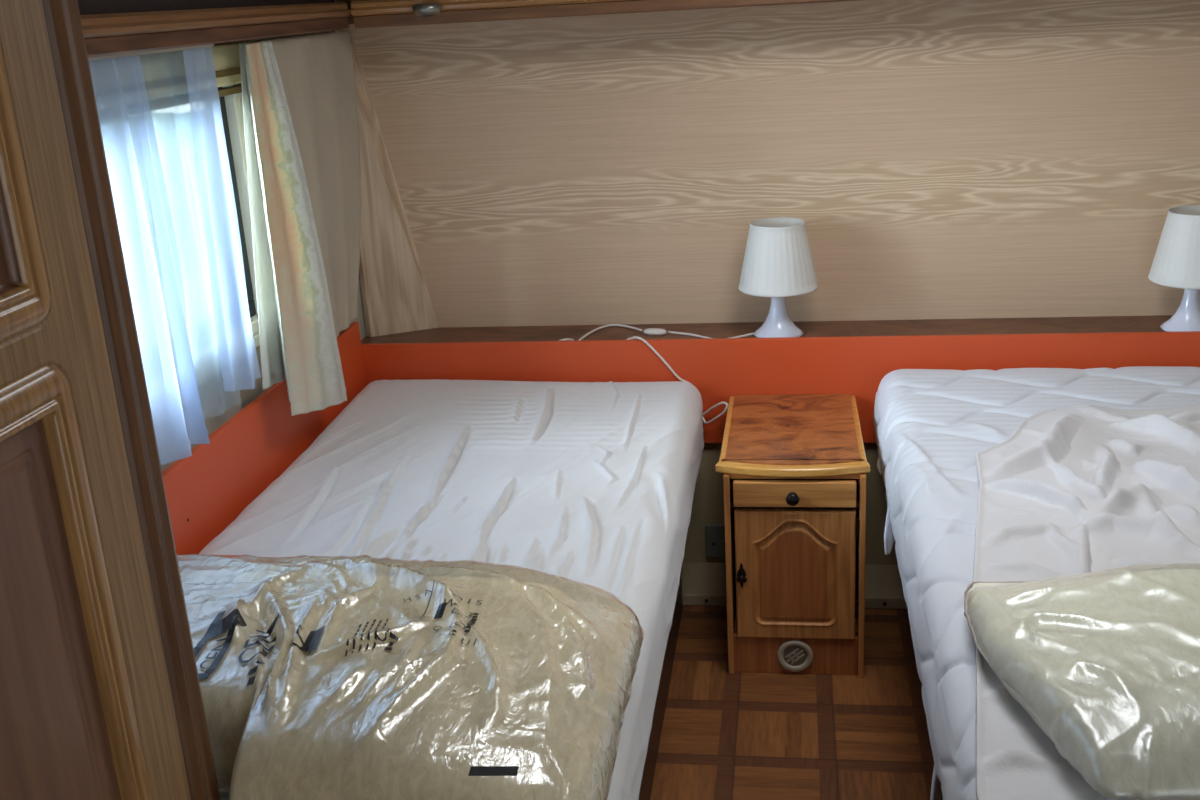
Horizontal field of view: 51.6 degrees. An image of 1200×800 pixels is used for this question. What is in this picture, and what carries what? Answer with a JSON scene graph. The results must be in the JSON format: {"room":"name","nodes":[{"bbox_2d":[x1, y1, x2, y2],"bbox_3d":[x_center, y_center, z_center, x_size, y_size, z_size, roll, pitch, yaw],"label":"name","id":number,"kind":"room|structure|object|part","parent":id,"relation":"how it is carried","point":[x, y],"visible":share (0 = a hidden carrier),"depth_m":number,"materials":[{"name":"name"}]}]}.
{"room":"caravan bedroom","nodes":[
{"label":"caravan bedroom","id":0,"kind":"room"},
{"bbox_2d":[161,0,365,470],"bbox_3d":[-1.032,0.230,1.420,0.030,1.990,4.620,0,18,9],"label":"wall","id":1,"kind":"structure","parent":0,"point":[246,396],"depth_m":2.77,"materials":[{"name":"laminate"}]},
{"bbox_2d":[157,84,259,383],"bbox_3d":[-0.901,-0.274,2.312,0.062,0.635,1.170,0,18,9],"label":"window","id":2,"kind":"structure","parent":1,"relation":"in","point":[231,110],"depth_m":2.77,"materials":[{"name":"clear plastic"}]},
{"bbox_3d":[-0.925,-0.286,2.312,0.004,0.520,1.070,0,18,9],"label":"pane","id":3,"kind":"part","parent":2,"relation":"part of","materials":[{"name":"glass"}]},
{"bbox_2d":[151,42,247,121],"bbox_3d":[-0.864,-0.289,2.315,0.035,0.677,1.275,0,18,9],"label":"roller blind","id":4,"kind":"object","parent":2,"relation":"attached to","point":[226,59],"visible":0.05,"depth_m":2.65,"materials":[{"name":"beige fabric"}]},
{"bbox_3d":[-0.784,-0.430,2.866,0.023,0.592,0.010,0,18,9],"label":"guide rail","id":5,"kind":"part","parent":4,"relation":"part of","materials":[{"name":"beige plastic"}]},
{"bbox_3d":[-0.897,-0.286,2.308,0.040,0.610,1.160,0,18,9],"label":"frame","id":6,"kind":"part","parent":2,"relation":"part of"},
{"bbox_3d":[-0.859,0.015,2.404,0.012,0.024,1.170,0,18,9],"label":"sill","id":7,"kind":"part","parent":2,"relation":"part of","materials":[{"name":"white plastic"}]},
{"bbox_2d":[78,0,353,57],"bbox_3d":[-0.814,-0.863,2.324,0.139,0.385,2.150,0,18,9],"label":"curtain valance","id":8,"kind":"object","parent":1,"relation":"attached to","point":[110,27],"visible":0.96,"depth_m":2.32,"materials":[{"name":"brown wood"}]},
{"bbox_2d":[88,44,213,60],"bbox_3d":[-0.870,-0.528,1.939,0.048,0.009,1.120,0,18,9],"label":"track","id":9,"kind":"object","parent":8,"relation":"attached to","point":[208,45],"visible":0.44,"depth_m":2.21,"materials":[{"name":"brown wood"}]},
{"bbox_2d":[89,55,209,464],"bbox_3d":[-0.827,-0.173,2.021,0.064,0.720,0.647,0,18,9],"label":"sheer curtain","id":10,"kind":"object","parent":9,"relation":"hanging from","point":[138,187],"visible":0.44,"depth_m":2.22,"materials":[{"name":"white fabric"}]},
{"bbox_2d":[139,50,239,418],"bbox_3d":[-0.808,-0.305,2.439,0.016,0.733,0.218,0,18,9],"label":"sheer curtain","id":11,"kind":"object","parent":9,"relation":"hanging from","point":[184,143],"visible":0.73,"depth_m":2.43,"materials":[{"name":"white fabric"}]},
{"bbox_2d":[183,47,260,391],"bbox_3d":[-0.760,-0.351,2.508,0.032,0.694,0.186,0,18,9],"label":"sheer curtain","id":12,"kind":"object","parent":9,"relation":"hanging from","point":[240,368],"visible":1,"depth_m":2.51,"materials":[{"name":"white fabric"}]},
{"bbox_3d":[-0.820,-0.847,2.186,0.020,0.330,1.880,0,18,9],"label":"locker door","id":13,"kind":"part","parent":8,"relation":"part of","materials":[{"name":"brown wood"}]},
{"bbox_3d":[-0.771,-0.682,2.229,0.028,0.035,1.870,0,18,9],"label":"rail","id":14,"kind":"part","parent":8,"relation":"part of","materials":[{"name":"brown wood"}]},
{"bbox_3d":[-0.776,-0.653,2.245,0.014,0.031,1.880,0,18,9],"label":"rail","id":15,"kind":"part","parent":8,"relation":"part of","materials":[{"name":"brown wood"}]},
{"bbox_2d":[239,40,346,415],"bbox_3d":[-0.702,-0.358,2.809,0.088,0.875,0.343,0,18,9],"label":"curtain","id":16,"kind":"object","parent":8,"relation":"hanging from","point":[299,345],"visible":1,"depth_m":2.77,"materials":[{"name":"beige fabric"}]},
{"bbox_2d":[262,31,360,336],"bbox_3d":[-0.695,-0.532,3.141,0.027,0.753,0.546,0,18,10],"label":"curtain","id":17,"kind":"object","parent":8,"relation":"hanging from","point":[317,72],"visible":0.71,"depth_m":3.18,"materials":[{"name":"beige fabric"}]},
{"bbox_2d":[162,322,365,570],"bbox_3d":[-0.796,0.458,2.642,0.017,0.768,1.964,0,18,9],"label":"wall panel","id":18,"kind":"object","parent":1,"relation":"attached to","point":[206,490],"visible":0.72,"depth_m":2.71,"materials":[{"name":"orange paint"}]},
{"bbox_2d":[330,30,438,336],"bbox_3d":[-0.610,-0.612,3.517,0.211,0.860,0.077,-9,19,-18],"label":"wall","id":19,"kind":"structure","parent":0,"point":[396,299],"depth_m":3.54,"materials":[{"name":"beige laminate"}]},
{"bbox_2d":[337,0,1199,327],"bbox_3d":[0.564,-0.517,3.403,2.625,1.990,0.030,0,18,9],"label":"wall","id":20,"kind":"structure","parent":0,"point":[938,159],"depth_m":3.35,"materials":[{"name":"beige wood"}]},
{"bbox_2d":[348,0,856,28],"bbox_3d":[0.556,-1.169,3.008,2.410,0.385,0.298,0,18,9],"label":"locker","id":21,"kind":"object","parent":20,"relation":"attached to","point":[366,13],"visible":1,"depth_m":3.05,"materials":[{"name":"brown wood"}]},
{"bbox_2d":[412,3,441,17],"bbox_3d":[-0.424,-0.956,3.043,0.072,0.033,0.072,0,18,9],"label":"spotlight","id":22,"kind":"object","parent":21,"relation":"attached to","point":[427,10],"visible":1,"depth_m":3.02,"materials":[{"name":"metal"}]},
{"bbox_3d":[0.557,-0.990,2.927,2.385,0.035,0.032,0,18,9],"label":"rail","id":23,"kind":"part","parent":21,"relation":"part of","materials":[{"name":"brown wood"}]},
{"bbox_2d":[683,443,897,564],"bbox_3d":[0.573,0.172,3.428,2.525,0.666,0.038,0,18,9],"label":"wall","id":24,"kind":"structure","parent":0,"point":[708,498],"depth_m":3.46,"materials":[{"name":"paint"}]},
{"bbox_2d":[706,524,724,556],"bbox_3d":[0.342,0.399,3.512,0.082,0.100,0.015,0,18,9],"label":"wall socket","id":25,"kind":"object","parent":24,"relation":"attached to","point":[715,533],"visible":0.59,"depth_m":3.51,"materials":[{"name":"grey plastic"}]},
{"bbox_2d":[361,315,1172,343],"bbox_3d":[0.565,-0.178,3.393,2.525,0.022,0.204,0,18,9],"label":"shelf","id":26,"kind":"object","parent":24,"relation":"on","point":[1096,324],"depth_m":3.41,"materials":[{"name":"brown laminate"}]},
{"bbox_2d":[558,217,817,423],"bbox_3d":[0.235,-0.190,3.388,0.715,0.576,0.270,0,18,9],"label":"table lamp","id":27,"kind":"object","parent":26,"relation":"on","point":[778,265],"visible":0.96,"depth_m":3.25,"materials":[{"name":"white plastic"}]},
{"bbox_3d":[0.142,-0.058,3.458,0.479,0.292,0.204,3,19,18],"label":"power cord","id":28,"kind":"part","parent":27,"relation":"part of","materials":[{"name":"white plastic"}]},
{"bbox_2d":[643,328,666,335],"bbox_3d":[0.152,-0.188,3.436,0.067,0.020,0.029,2,19,16],"label":"switch","id":29,"kind":"object","parent":27,"relation":"attached to","point":[650,331],"depth_m":3.43,"materials":[{"name":"white plastic"}]},
{"bbox_3d":[0.297,-0.173,3.376,0.247,0.007,0.080,2,19,15],"label":"power cord","id":30,"kind":"part","parent":27,"relation":"part of","materials":[{"name":"white plastic"}]},
{"bbox_3d":[0.473,-0.385,3.302,0.211,0.178,0.211,0,18,9],"label":"lamp shade","id":31,"kind":"part","parent":27,"relation":"part of","materials":[{"name":"white fabric"}]},
{"bbox_2d":[1148,206,1199,331],"bbox_3d":[1.511,-0.329,3.154,0.211,0.307,0.211,0,18,9],"label":"table lamp","id":32,"kind":"object","parent":26,"relation":"on","point":[1176,262],"visible":0.99,"depth_m":3.11,"materials":[{"name":"white plastic"}]},
{"bbox_3d":[1.507,-0.391,3.134,0.211,0.178,0.211,0,18,9],"label":"lamp shade","id":33,"kind":"part","parent":32,"relation":"part of","materials":[{"name":"white fabric"}]},
{"bbox_2d":[361,331,1199,442],"bbox_3d":[0.566,-0.025,3.327,2.505,0.295,0.016,0,18,9],"label":"headboard panel","id":34,"kind":"object","parent":24,"relation":"attached to","point":[720,369],"visible":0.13,"depth_m":3.32,"materials":[{"name":"orange paint"}]},
{"bbox_2d":[681,562,907,608],"bbox_3d":[0.574,0.509,3.414,2.525,0.035,0.202,0,18,9],"label":"trim","id":35,"kind":"structure","parent":24,"relation":"attached to","point":[701,581],"depth_m":3.38,"materials":[{"name":"beige wood"}]},
{"bbox_2d":[650,605,942,799],"bbox_3d":[0.293,1.171,1.579,2.625,0.040,4.700,0,18,9],"label":"floor","id":36,"kind":"structure","parent":0,"point":[738,735],"depth_m":2.80,"materials":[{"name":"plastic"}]},
{"bbox_2d":[0,0,219,799],"bbox_3d":[-0.788,0.335,1.131,0.529,1.945,0.782,0,18,9],"label":"wardrobe","id":37,"kind":"object","parent":36,"relation":"on","point":[101,695],"visible":1,"depth_m":1.23,"materials":[{"name":"wood"}]},
{"bbox_3d":[-0.544,0.284,1.058,0.011,1.612,0.398,0,18,9],"label":"door panel","id":38,"kind":"part","parent":37,"relation":"part of","materials":[{"name":"brown wood"}]},
{"bbox_3d":[-0.540,0.284,1.058,0.015,1.701,0.486,0,18,9],"label":"panel moulding","id":39,"kind":"part","parent":37,"relation":"part of","materials":[{"name":"brown wood"}]},
{"bbox_2d":[638,573,682,799],"bbox_3d":[-0.330,0.632,2.660,0.880,0.375,1.890,0,18,9],"label":"bed base","id":40,"kind":"object","parent":36,"relation":"on","point":[661,700],"visible":0.14,"depth_m":2.81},
{"bbox_2d":[182,379,703,799],"bbox_3d":[-0.319,0.339,2.540,0.951,0.249,1.934,0,18,9],"label":"mattress","id":41,"kind":"object","parent":40,"relation":"on","point":[592,483],"visible":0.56,"depth_m":2.66,"materials":[{"name":"white fabric"}]},
{"bbox_2d":[177,554,643,799],"bbox_3d":[-0.399,0.389,1.761,0.876,0.188,0.663,0,18,9],"label":"duvet","id":42,"kind":"object","parent":41,"relation":"on","point":[415,679],"visible":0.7,"depth_m":1.69,"materials":[{"name":"beige plastic"}]},
{"bbox_2d":[715,394,869,677],"bbox_3d":[0.490,0.332,3.151,0.353,0.546,0.557,0,18,9],"label":"nightstand","id":43,"kind":"object","parent":36,"relation":"on","point":[795,467],"visible":1,"depth_m":2.94,"materials":[{"name":"brown wood"}]},
{"bbox_3d":[0.344,0.340,3.192,0.014,0.520,0.523,0,18,9],"label":"panel","id":44,"kind":"part","parent":43,"relation":"part of","materials":[{"name":"brown wood"}]},
{"bbox_3d":[0.335,0.422,2.934,0.016,0.016,0.012,0,18,9],"label":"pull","id":45,"kind":"part","parent":43,"relation":"part of","materials":[{"name":"metal"}]},
{"bbox_3d":[0.532,0.241,3.400,0.296,0.483,0.010,0,18,9],"label":"panel","id":46,"kind":"part","parent":43,"relation":"part of","materials":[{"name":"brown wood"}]},
{"bbox_3d":[0.477,0.083,3.079,0.353,0.020,0.537,0,18,9],"label":"moulding","id":47,"kind":"part","parent":43,"relation":"part of","materials":[{"name":"brown wood"}]},
{"bbox_3d":[0.441,0.226,2.840,0.031,0.031,0.026,0,18,9],"label":"knob","id":48,"kind":"part","parent":43,"relation":"part of","materials":[{"name":"metal"}]},
{"bbox_3d":[0.448,0.216,2.858,0.280,0.062,0.018,0,18,9],"label":"drawer","id":49,"kind":"part","parent":43,"relation":"part of","materials":[{"name":"brown wood"}]},
{"bbox_3d":[0.448,0.173,2.864,0.296,0.014,0.016,0,18,9],"label":"rail","id":50,"kind":"part","parent":43,"relation":"part of","materials":[{"name":"brown wood"}]},
{"bbox_3d":[0.461,0.414,2.930,0.279,0.332,0.018,0,18,9],"label":"door","id":51,"kind":"part","parent":43,"relation":"part of","materials":[{"name":"brown wood"}]},
{"bbox_3d":[0.460,0.412,2.923,0.149,0.220,0.001,0,18,9],"label":"door panel","id":52,"kind":"part","parent":43,"relation":"part of","materials":[{"name":"brown wood"}]},
{"bbox_3d":[0.460,0.409,2.925,0.178,0.258,0.006,0,18,9],"label":"panel moulding","id":53,"kind":"part","parent":43,"relation":"part of","materials":[{"name":"brown wood"}]},
{"bbox_3d":[0.650,0.338,3.145,0.014,0.520,0.523,0,18,9],"label":"panel","id":54,"kind":"part","parent":43,"relation":"part of","materials":[{"name":"brown wood"}]},
{"bbox_3d":[1.182,0.621,2.424,0.980,0.375,1.890,0,18,9],"label":"bed base","id":55,"kind":"object","parent":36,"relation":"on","visible":0},
{"bbox_2d":[874,366,1199,799],"bbox_3d":[1.114,0.376,2.331,1.078,0.377,1.941,0,18,9],"label":"mattress","id":56,"kind":"object","parent":55,"relation":"on","point":[931,425],"visible":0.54,"depth_m":2.59,"materials":[{"name":"white fabric"}]},
{"bbox_2d":[972,404,1199,799],"bbox_3d":[1.078,0.222,2.105,1.047,0.060,1.537,0,18,9],"label":"sheet","id":57,"kind":"object","parent":56,"relation":"on","point":[1085,488],"visible":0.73,"depth_m":2.24,"materials":[{"name":"white fabric"}]},
{"bbox_2d":[964,563,1199,799],"bbox_3d":[0.967,0.338,1.628,0.898,0.110,0.583,0,18,9],"label":"duvet","id":58,"kind":"object","parent":57,"relation":"on","point":[1107,668],"visible":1,"depth_m":1.62,"materials":[{"name":"beige plastic"}]}
]}

